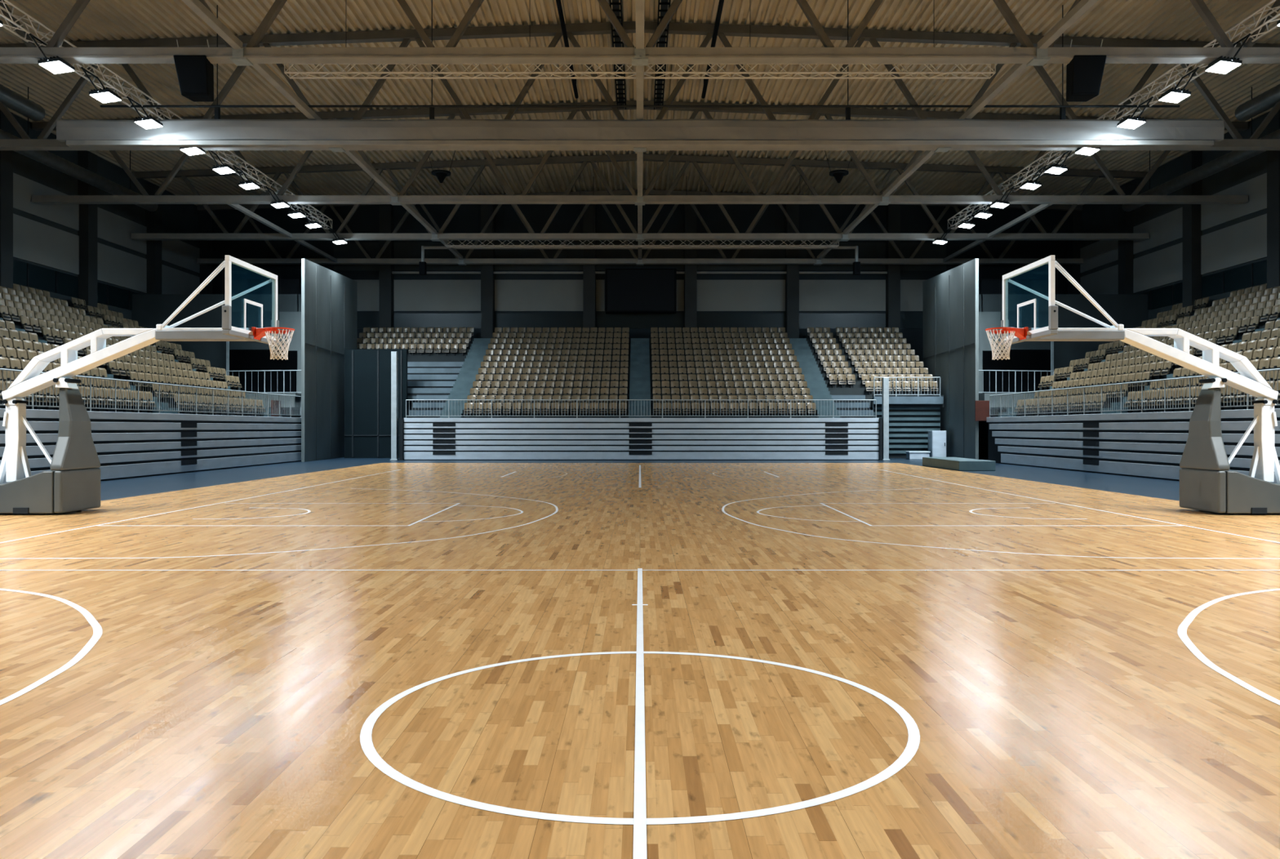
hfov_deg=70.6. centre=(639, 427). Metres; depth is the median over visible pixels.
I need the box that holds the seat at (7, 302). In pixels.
[4,298,13,316]
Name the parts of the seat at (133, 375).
backrest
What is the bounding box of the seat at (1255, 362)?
[1249,359,1259,368]
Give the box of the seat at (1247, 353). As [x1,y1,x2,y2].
[1242,349,1253,360]
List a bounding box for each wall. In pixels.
[0,109,212,319]
[131,279,301,417]
[212,204,1067,417]
[301,258,356,462]
[923,258,978,459]
[978,279,1148,457]
[1067,109,1279,319]
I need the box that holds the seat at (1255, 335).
[1251,330,1262,350]
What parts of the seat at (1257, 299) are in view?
backrest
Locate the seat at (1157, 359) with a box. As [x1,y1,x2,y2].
[1155,355,1162,370]
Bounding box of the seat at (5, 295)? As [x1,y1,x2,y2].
[1,292,10,300]
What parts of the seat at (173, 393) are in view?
backrest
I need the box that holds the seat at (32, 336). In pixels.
[27,332,38,347]
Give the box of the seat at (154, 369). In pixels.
[151,365,158,373]
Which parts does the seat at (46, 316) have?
backrest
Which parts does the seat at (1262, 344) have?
backrest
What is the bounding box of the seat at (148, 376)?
[143,372,151,391]
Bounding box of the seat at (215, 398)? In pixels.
[211,395,220,414]
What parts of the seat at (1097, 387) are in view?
backrest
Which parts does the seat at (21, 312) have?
backrest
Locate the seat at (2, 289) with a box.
[0,285,7,301]
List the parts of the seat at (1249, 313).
backrest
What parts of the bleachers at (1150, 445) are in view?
panel, panel, panel, panel, panel, panel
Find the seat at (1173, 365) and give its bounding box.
[1171,362,1175,369]
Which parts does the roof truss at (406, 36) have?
node plate, node plate, node plate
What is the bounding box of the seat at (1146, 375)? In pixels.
[1138,371,1150,386]
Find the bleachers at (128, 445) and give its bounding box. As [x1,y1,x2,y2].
[0,408,301,483]
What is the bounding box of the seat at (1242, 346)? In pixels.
[1237,341,1248,355]
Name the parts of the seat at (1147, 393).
backrest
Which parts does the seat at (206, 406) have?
backrest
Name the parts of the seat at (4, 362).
backrest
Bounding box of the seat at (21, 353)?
[15,348,27,369]
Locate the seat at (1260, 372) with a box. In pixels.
[1258,371,1266,379]
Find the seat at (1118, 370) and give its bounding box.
[1115,366,1122,376]
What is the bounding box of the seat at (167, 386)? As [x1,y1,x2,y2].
[166,385,173,403]
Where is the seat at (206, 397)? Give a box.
[204,395,214,414]
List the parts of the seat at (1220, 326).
backrest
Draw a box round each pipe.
[418,191,860,275]
[555,0,578,98]
[701,0,724,98]
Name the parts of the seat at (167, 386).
backrest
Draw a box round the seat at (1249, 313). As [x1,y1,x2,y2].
[1244,309,1254,326]
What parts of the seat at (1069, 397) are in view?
backrest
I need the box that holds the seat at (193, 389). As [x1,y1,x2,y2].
[191,386,199,403]
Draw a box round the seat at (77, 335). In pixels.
[75,332,83,338]
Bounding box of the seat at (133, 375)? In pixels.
[129,371,140,386]
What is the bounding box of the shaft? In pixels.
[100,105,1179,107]
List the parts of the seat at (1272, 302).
backrest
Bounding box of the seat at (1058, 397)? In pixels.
[1054,396,1062,414]
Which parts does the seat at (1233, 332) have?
backrest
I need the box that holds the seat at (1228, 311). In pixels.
[1225,307,1233,319]
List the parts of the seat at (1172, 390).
backrest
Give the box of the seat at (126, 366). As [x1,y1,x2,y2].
[122,361,131,380]
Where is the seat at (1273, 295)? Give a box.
[1269,292,1278,300]
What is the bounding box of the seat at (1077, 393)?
[1075,387,1082,404]
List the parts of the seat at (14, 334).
backrest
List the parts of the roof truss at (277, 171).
node plate, node plate, node plate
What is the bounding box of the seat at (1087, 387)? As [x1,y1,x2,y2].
[1080,386,1088,403]
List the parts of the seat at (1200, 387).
backrest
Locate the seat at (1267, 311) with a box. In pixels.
[1259,306,1272,323]
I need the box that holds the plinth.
[922,457,995,471]
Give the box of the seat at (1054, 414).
[1048,396,1057,415]
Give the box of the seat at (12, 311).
[7,306,20,323]
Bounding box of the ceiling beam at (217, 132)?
[56,0,1224,147]
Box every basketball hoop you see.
[0,254,294,514]
[985,254,1279,514]
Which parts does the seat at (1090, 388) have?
backrest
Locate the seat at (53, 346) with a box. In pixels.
[51,343,59,363]
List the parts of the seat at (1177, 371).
backrest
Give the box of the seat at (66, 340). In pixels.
[63,337,71,343]
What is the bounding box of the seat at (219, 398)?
[217,396,226,414]
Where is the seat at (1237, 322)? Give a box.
[1232,318,1242,337]
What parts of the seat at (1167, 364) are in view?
backrest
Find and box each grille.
[175,56,207,93]
[1072,56,1104,93]
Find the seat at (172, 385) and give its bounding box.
[172,385,177,403]
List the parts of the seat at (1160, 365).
backrest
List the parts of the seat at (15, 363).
backrest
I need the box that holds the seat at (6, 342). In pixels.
[0,337,13,358]
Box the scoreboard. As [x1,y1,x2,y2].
[604,268,676,313]
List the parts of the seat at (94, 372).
backrest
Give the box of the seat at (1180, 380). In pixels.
[1173,377,1183,398]
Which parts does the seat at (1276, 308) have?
backrest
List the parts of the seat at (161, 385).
backrest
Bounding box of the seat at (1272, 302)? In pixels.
[1266,298,1275,316]
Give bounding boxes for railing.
[0,368,301,417]
[226,369,301,392]
[405,399,876,417]
[873,377,940,396]
[978,369,1053,392]
[989,368,1279,417]
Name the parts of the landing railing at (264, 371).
rail, rail, bar panel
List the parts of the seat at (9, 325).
backrest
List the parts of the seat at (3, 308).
backrest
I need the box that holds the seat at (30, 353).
[26,349,37,360]
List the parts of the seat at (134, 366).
backrest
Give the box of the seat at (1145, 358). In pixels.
[1141,355,1149,363]
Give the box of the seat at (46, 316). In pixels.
[41,312,51,325]
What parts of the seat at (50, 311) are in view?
backrest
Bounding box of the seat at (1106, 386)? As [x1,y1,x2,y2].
[1100,385,1107,403]
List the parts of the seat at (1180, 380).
backrest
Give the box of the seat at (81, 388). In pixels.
[77,386,87,404]
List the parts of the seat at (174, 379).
backrest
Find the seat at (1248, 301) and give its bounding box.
[1244,297,1253,308]
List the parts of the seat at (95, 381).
backrest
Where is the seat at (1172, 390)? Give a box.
[1165,387,1177,411]
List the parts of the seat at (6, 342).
backrest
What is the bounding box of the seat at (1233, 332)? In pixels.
[1225,326,1238,343]
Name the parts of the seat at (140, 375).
backrest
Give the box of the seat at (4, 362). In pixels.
[0,356,9,381]
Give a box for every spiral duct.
[0,84,45,120]
[0,86,158,211]
[1121,86,1279,211]
[1234,84,1279,120]
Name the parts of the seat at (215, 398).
backrest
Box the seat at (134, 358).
[130,355,138,363]
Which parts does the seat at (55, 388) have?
backrest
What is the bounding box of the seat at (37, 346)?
[31,341,42,355]
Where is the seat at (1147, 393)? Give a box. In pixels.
[1139,390,1151,412]
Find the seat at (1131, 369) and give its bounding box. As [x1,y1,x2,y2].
[1128,364,1136,373]
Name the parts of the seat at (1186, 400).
backrest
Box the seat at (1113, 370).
[1109,367,1116,383]
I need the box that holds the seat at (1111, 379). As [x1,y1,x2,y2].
[1107,374,1115,392]
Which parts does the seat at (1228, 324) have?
backrest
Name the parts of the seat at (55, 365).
backrest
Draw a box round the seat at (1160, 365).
[1153,360,1164,379]
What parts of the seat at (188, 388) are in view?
backrest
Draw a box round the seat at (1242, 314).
[1236,311,1246,328]
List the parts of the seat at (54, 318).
backrest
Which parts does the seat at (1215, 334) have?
backrest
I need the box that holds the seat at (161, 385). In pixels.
[160,382,168,402]
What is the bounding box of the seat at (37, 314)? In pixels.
[33,311,43,328]
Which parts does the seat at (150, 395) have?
backrest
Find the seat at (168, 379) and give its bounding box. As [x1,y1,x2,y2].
[164,374,172,392]
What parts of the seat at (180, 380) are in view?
backrest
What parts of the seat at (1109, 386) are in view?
backrest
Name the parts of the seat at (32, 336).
backrest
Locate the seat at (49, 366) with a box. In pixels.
[43,362,52,372]
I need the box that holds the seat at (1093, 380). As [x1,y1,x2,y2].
[1089,377,1097,394]
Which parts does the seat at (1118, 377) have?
backrest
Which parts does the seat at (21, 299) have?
backrest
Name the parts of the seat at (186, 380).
backrest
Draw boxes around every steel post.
[390,351,399,460]
[881,377,889,460]
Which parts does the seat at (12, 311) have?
backrest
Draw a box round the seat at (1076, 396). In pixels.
[1071,395,1079,414]
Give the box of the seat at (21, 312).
[16,307,26,325]
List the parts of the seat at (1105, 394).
backrest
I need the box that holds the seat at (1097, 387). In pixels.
[1093,386,1101,403]
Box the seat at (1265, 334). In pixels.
[1260,328,1271,348]
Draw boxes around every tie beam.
[182,0,462,259]
[227,204,337,262]
[635,0,644,259]
[817,0,1097,259]
[942,204,1052,262]
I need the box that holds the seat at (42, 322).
[37,318,47,337]
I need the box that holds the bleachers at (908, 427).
[872,396,943,457]
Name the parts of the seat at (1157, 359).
backrest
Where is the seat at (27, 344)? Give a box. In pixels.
[22,339,33,359]
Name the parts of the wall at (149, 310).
corner post, concrete panel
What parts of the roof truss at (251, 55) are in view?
node plate, node plate, node plate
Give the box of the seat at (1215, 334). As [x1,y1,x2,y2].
[1212,329,1221,344]
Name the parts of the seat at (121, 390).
backrest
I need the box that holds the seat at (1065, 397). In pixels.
[1059,395,1069,414]
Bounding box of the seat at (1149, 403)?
[1146,389,1159,412]
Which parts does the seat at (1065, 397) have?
backrest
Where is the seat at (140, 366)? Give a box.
[137,364,145,372]
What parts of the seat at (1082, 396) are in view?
backrest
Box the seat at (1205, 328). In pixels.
[1200,324,1209,333]
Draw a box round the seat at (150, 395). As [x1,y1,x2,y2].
[143,391,155,413]
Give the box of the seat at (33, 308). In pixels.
[30,304,39,317]
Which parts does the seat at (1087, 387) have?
backrest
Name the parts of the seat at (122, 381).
backrest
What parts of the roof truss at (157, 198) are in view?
node plate, node plate, node plate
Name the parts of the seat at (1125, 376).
backrest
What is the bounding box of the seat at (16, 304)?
[13,300,22,316]
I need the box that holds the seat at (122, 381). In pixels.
[121,381,130,399]
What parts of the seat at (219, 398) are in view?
backrest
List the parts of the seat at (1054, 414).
backrest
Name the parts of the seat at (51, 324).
backrest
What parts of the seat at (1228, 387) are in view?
backrest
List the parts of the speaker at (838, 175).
dish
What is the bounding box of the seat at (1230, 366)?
[1227,362,1236,372]
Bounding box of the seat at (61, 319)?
[57,315,66,324]
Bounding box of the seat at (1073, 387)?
[1070,386,1076,404]
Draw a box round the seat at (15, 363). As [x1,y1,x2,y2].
[8,357,21,381]
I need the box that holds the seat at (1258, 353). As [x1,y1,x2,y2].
[1252,348,1264,369]
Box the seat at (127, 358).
[124,354,131,371]
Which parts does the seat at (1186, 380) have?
backrest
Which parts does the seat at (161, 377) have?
backrest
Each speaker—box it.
[173,39,213,102]
[428,150,455,182]
[824,150,851,182]
[1066,39,1106,102]
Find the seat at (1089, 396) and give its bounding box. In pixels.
[1084,394,1093,413]
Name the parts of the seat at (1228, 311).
backrest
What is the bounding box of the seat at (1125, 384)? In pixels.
[1117,383,1127,396]
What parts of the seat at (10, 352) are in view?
backrest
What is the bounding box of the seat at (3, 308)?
[0,304,11,321]
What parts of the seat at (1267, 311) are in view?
backrest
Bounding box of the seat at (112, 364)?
[107,360,119,378]
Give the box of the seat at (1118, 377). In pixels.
[1114,373,1122,391]
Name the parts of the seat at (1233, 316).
backrest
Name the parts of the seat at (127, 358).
backrest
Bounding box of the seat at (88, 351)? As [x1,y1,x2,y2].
[85,348,90,355]
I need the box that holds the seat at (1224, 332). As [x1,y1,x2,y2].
[1217,328,1229,344]
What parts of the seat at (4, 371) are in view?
backrest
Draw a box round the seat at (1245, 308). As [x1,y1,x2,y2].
[1240,304,1249,317]
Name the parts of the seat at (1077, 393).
backrest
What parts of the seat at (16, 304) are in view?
backrest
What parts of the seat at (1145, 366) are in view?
backrest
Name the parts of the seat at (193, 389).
backrest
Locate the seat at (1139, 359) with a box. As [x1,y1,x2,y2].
[1134,355,1142,364]
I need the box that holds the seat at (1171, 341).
[1167,337,1173,345]
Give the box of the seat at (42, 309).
[38,306,47,318]
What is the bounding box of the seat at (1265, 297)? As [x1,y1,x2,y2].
[1260,293,1270,303]
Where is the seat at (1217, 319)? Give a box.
[1213,315,1222,324]
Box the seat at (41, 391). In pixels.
[33,390,45,409]
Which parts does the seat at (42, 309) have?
backrest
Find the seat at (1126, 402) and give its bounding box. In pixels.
[1124,391,1136,413]
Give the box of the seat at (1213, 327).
[1208,323,1217,337]
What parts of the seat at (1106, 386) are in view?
backrest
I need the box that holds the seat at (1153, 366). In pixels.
[1148,361,1157,380]
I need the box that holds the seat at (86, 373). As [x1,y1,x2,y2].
[81,369,90,386]
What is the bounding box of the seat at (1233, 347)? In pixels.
[1227,342,1238,351]
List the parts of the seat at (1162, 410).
backrest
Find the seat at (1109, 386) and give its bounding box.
[1106,385,1114,403]
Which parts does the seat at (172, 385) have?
backrest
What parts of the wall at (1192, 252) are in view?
wall panel, panel, wall panel, panel, wall panel, panel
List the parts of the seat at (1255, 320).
backrest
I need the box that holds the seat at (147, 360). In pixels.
[143,356,151,366]
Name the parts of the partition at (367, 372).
rail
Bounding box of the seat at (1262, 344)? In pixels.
[1257,337,1268,359]
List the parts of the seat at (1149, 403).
backrest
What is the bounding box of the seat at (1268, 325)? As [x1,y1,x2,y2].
[1264,320,1275,339]
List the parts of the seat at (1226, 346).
backrest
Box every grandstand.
[0,311,301,417]
[356,337,943,417]
[978,311,1279,417]
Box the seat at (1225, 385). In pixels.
[1221,384,1226,409]
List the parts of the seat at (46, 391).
backrest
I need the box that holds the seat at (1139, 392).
[1131,390,1143,412]
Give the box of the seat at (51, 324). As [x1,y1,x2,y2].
[45,320,55,337]
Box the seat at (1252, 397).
[1245,395,1257,408]
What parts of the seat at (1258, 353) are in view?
backrest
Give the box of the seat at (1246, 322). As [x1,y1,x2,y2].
[1238,316,1251,333]
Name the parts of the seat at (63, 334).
backrest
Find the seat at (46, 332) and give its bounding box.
[41,326,54,343]
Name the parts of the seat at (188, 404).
backrest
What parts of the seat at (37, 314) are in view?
backrest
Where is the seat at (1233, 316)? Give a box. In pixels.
[1228,312,1238,325]
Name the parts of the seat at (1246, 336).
backrest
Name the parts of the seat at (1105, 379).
backrest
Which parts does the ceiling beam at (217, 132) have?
rail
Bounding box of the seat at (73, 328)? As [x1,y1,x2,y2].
[70,324,79,333]
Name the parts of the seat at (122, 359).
backrest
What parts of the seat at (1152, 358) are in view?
backrest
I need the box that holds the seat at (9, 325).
[4,320,15,339]
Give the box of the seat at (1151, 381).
[1149,381,1158,399]
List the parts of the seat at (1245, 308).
backrest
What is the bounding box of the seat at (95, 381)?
[86,376,97,398]
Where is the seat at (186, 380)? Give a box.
[182,377,190,393]
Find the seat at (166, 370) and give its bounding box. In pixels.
[163,367,170,383]
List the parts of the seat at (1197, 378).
backrest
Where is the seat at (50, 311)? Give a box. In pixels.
[46,307,54,319]
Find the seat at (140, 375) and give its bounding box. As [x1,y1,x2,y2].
[137,372,147,391]
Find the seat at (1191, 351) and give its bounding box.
[1189,348,1194,355]
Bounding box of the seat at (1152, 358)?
[1148,354,1155,371]
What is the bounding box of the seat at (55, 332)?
[50,328,62,344]
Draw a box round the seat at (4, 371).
[0,369,13,389]
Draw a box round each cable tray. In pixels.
[608,0,626,109]
[653,0,671,109]
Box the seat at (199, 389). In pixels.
[197,387,204,404]
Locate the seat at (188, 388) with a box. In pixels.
[185,385,193,404]
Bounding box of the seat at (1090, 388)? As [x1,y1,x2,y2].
[1086,385,1094,404]
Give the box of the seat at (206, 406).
[199,395,208,414]
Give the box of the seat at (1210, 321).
[1205,317,1213,324]
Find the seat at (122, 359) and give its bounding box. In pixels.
[117,355,124,370]
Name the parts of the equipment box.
lid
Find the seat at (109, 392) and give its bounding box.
[102,387,115,411]
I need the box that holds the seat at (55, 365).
[51,362,60,384]
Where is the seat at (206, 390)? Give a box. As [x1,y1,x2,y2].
[204,386,208,404]
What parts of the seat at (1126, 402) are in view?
backrest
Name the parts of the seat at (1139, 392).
backrest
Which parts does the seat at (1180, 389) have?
backrest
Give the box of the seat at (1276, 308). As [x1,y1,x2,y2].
[1268,304,1279,321]
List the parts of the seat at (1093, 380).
backrest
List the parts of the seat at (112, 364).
backrest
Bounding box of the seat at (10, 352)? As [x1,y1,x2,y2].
[4,346,17,368]
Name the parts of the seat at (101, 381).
backrest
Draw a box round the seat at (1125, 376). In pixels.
[1120,373,1128,392]
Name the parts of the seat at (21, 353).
backrest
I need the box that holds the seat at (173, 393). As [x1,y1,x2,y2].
[173,393,184,408]
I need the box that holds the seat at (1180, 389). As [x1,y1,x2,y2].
[1173,386,1187,411]
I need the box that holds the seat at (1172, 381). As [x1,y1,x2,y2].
[1166,377,1175,399]
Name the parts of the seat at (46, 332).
backrest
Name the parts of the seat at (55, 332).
backrest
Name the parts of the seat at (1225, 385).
backrest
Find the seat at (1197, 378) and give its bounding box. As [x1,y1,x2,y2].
[1193,375,1201,397]
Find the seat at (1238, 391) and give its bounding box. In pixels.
[1234,390,1246,409]
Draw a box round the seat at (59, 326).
[54,321,63,338]
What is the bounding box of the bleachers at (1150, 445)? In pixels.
[986,408,1279,483]
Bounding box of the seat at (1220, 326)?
[1216,321,1225,338]
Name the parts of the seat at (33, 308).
backrest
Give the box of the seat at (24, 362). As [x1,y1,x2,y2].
[20,359,30,368]
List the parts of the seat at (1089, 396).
backrest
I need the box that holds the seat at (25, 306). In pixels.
[21,302,31,313]
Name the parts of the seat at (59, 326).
backrest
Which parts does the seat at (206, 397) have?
backrest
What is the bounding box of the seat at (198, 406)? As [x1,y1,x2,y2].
[192,395,203,414]
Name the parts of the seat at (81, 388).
backrest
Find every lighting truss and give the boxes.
[0,0,332,229]
[284,63,995,79]
[444,174,839,247]
[947,0,1279,229]
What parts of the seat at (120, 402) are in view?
backrest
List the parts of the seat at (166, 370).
backrest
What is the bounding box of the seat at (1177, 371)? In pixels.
[1173,367,1182,387]
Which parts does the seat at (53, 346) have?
backrest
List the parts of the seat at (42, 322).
backrest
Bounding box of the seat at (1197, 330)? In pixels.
[1193,325,1202,334]
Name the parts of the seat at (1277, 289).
backrest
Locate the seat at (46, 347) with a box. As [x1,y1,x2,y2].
[41,342,52,351]
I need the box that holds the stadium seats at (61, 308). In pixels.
[0,283,1279,417]
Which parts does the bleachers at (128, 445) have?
panel, panel, panel, panel, panel, panel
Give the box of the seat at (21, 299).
[17,295,27,307]
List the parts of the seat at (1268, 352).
backrest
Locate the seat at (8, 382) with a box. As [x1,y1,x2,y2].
[4,381,13,388]
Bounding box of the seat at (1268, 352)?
[1262,346,1275,368]
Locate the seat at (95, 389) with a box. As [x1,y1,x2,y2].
[92,386,106,411]
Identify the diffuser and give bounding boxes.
[39,61,66,69]
[47,66,74,74]
[89,92,114,98]
[97,96,120,102]
[134,119,156,125]
[141,123,162,128]
[180,147,199,152]
[185,150,204,155]
[213,167,231,172]
[217,169,234,174]
[240,182,255,187]
[244,185,259,189]
[271,202,286,206]
[275,204,288,208]
[288,213,302,216]
[291,214,305,217]
[306,223,318,226]
[308,225,320,228]
[333,240,344,243]
[935,240,946,243]
[959,225,971,228]
[961,223,973,226]
[974,214,988,217]
[977,213,991,216]
[991,204,1004,208]
[993,202,1008,206]
[1020,185,1035,189]
[1024,182,1039,187]
[1045,169,1062,174]
[1048,167,1066,172]
[1075,150,1094,155]
[1080,147,1099,152]
[1117,123,1138,128]
[1123,119,1145,125]
[1159,96,1182,102]
[1165,92,1190,98]
[1205,66,1232,74]
[1213,61,1240,69]
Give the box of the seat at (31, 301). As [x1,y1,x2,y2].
[26,297,35,308]
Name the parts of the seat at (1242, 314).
backrest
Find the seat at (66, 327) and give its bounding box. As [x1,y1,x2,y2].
[62,323,71,337]
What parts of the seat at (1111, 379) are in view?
backrest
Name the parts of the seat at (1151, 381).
backrest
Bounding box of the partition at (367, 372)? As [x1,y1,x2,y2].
[344,349,407,457]
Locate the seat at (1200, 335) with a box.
[1196,332,1204,338]
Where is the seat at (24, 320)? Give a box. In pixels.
[19,315,32,331]
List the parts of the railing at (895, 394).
bar panel, rail, rail, bar panel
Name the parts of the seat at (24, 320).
backrest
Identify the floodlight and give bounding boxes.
[28,33,75,74]
[80,66,121,102]
[126,96,163,128]
[179,147,204,155]
[208,150,235,174]
[232,164,259,189]
[265,186,289,208]
[287,204,305,217]
[300,208,321,228]
[328,226,346,244]
[933,226,951,244]
[958,208,979,228]
[974,204,992,217]
[990,186,1014,208]
[1020,164,1047,189]
[1044,150,1071,174]
[1075,147,1100,155]
[1116,96,1153,128]
[1158,66,1199,102]
[1204,33,1251,74]
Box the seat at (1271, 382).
[1266,381,1275,390]
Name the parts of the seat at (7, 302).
backrest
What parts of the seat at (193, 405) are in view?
backrest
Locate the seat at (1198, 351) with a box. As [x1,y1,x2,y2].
[1195,338,1208,355]
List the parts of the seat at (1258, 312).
backrest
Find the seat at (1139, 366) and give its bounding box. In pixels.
[1134,364,1142,372]
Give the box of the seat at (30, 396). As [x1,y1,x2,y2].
[22,395,34,408]
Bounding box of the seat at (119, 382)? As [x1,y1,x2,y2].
[113,378,122,399]
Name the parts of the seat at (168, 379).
backrest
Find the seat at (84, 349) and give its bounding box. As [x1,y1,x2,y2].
[82,346,88,356]
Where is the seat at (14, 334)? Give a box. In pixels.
[8,328,19,348]
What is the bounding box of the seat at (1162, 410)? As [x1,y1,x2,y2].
[1155,388,1168,412]
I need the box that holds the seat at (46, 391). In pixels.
[41,385,56,409]
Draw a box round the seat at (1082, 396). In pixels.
[1076,395,1087,414]
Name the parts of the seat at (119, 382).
backrest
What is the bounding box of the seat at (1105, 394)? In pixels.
[1096,393,1106,408]
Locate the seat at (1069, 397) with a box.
[1065,395,1074,414]
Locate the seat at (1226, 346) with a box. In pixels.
[1220,343,1228,363]
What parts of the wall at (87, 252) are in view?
wall panel, panel, wall panel, panel, wall panel, panel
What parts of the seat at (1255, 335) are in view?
backrest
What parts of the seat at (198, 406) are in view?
backrest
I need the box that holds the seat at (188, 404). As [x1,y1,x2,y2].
[179,393,190,413]
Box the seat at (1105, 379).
[1102,375,1109,393]
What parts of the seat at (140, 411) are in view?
backrest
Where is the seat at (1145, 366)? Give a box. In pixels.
[1142,362,1150,380]
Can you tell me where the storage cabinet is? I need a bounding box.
[928,430,946,457]
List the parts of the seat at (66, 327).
backrest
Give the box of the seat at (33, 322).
[28,316,41,333]
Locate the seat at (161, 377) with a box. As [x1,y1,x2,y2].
[157,373,165,391]
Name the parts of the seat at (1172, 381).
backrest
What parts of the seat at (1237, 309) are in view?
backrest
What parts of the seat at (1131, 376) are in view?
backrest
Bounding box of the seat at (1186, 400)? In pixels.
[1182,386,1196,411]
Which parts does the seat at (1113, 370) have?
backrest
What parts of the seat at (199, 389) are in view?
backrest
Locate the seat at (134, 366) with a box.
[129,362,137,380]
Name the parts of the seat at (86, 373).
backrest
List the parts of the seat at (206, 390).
backrest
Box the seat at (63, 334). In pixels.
[58,329,67,344]
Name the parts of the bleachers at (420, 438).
panel, panel, panel, panel, panel, panel, panel, panel, panel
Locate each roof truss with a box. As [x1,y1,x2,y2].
[0,0,1279,66]
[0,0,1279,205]
[0,21,1279,151]
[31,100,1248,204]
[130,153,1149,240]
[196,189,1083,265]
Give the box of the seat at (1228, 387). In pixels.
[1222,385,1238,409]
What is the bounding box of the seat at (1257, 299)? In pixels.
[1252,295,1262,307]
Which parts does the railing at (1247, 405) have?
bar panel, post, bar panel, bar panel, bar panel, post, bar panel, post, bar panel, post, bar panel, post, bar panel, post, bar panel, post, bar panel, rail, rail, post, bar panel, post, bar panel, post, bar panel, bar panel, post, bar panel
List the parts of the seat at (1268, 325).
backrest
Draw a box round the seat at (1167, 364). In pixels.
[1160,360,1172,378]
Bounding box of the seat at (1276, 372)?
[1266,369,1279,384]
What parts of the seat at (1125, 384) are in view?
backrest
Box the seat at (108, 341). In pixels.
[106,337,112,345]
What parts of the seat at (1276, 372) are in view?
backrest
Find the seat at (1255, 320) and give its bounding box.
[1247,315,1260,331]
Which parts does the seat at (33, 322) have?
backrest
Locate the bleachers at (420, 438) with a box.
[399,417,882,460]
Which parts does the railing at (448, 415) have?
bar panel, post, bar panel, bar panel, bar panel, bar panel, bar panel, rail, rail, bar panel, bar panel, bar panel, bar panel, bar panel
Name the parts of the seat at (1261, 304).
backrest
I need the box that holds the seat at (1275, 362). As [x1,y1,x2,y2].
[1270,356,1279,381]
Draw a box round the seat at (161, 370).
[157,366,164,376]
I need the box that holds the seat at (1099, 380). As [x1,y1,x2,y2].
[1095,376,1102,393]
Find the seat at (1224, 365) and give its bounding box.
[1219,362,1228,368]
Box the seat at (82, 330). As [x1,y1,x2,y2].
[77,325,86,334]
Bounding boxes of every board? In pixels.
[271,400,280,416]
[974,400,989,420]
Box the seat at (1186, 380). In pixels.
[1182,376,1192,398]
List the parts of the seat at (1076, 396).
backrest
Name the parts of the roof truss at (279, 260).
node plate, node plate, node plate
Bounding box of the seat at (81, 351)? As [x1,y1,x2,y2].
[71,338,84,355]
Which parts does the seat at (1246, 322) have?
backrest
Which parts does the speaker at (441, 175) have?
dish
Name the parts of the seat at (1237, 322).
backrest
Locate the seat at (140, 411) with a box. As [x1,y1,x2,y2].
[136,390,147,412]
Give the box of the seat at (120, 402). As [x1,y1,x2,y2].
[111,388,123,412]
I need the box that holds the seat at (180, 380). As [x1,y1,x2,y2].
[177,376,184,393]
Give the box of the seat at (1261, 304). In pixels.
[1257,300,1266,316]
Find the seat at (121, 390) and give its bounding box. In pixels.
[120,389,133,412]
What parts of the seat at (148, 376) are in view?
backrest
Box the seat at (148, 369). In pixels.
[143,364,151,373]
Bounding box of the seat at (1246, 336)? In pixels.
[1241,332,1252,347]
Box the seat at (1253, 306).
[1248,302,1258,313]
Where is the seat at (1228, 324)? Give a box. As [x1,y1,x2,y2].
[1224,320,1234,337]
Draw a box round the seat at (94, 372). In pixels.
[89,367,98,386]
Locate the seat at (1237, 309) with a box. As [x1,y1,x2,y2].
[1232,306,1241,318]
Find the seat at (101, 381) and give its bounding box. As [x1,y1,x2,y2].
[95,377,106,398]
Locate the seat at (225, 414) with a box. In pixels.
[222,396,231,415]
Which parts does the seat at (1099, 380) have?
backrest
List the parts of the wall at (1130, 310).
concrete panel, corner post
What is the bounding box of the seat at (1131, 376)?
[1128,372,1136,391]
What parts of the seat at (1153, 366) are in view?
backrest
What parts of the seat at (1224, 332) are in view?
backrest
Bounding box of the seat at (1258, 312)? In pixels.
[1253,307,1263,325]
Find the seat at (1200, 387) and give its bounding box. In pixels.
[1191,386,1201,404]
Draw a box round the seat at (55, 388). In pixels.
[52,384,59,409]
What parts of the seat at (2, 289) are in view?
backrest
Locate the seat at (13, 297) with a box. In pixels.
[9,293,19,303]
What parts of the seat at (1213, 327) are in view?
backrest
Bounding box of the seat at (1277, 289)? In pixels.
[1272,285,1279,301]
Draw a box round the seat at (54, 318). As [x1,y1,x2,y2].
[49,314,58,326]
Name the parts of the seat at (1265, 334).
backrest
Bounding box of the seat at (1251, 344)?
[1246,339,1257,359]
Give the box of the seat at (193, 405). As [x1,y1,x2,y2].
[186,394,195,413]
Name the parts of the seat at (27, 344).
backrest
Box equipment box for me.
[905,451,930,459]
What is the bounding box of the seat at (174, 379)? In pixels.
[170,375,177,392]
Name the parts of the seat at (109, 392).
backrest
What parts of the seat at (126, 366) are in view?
backrest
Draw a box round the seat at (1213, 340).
[1208,337,1216,343]
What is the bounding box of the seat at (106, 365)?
[104,362,108,369]
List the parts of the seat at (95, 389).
backrest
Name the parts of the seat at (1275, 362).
backrest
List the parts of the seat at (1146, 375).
backrest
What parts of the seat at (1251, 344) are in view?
backrest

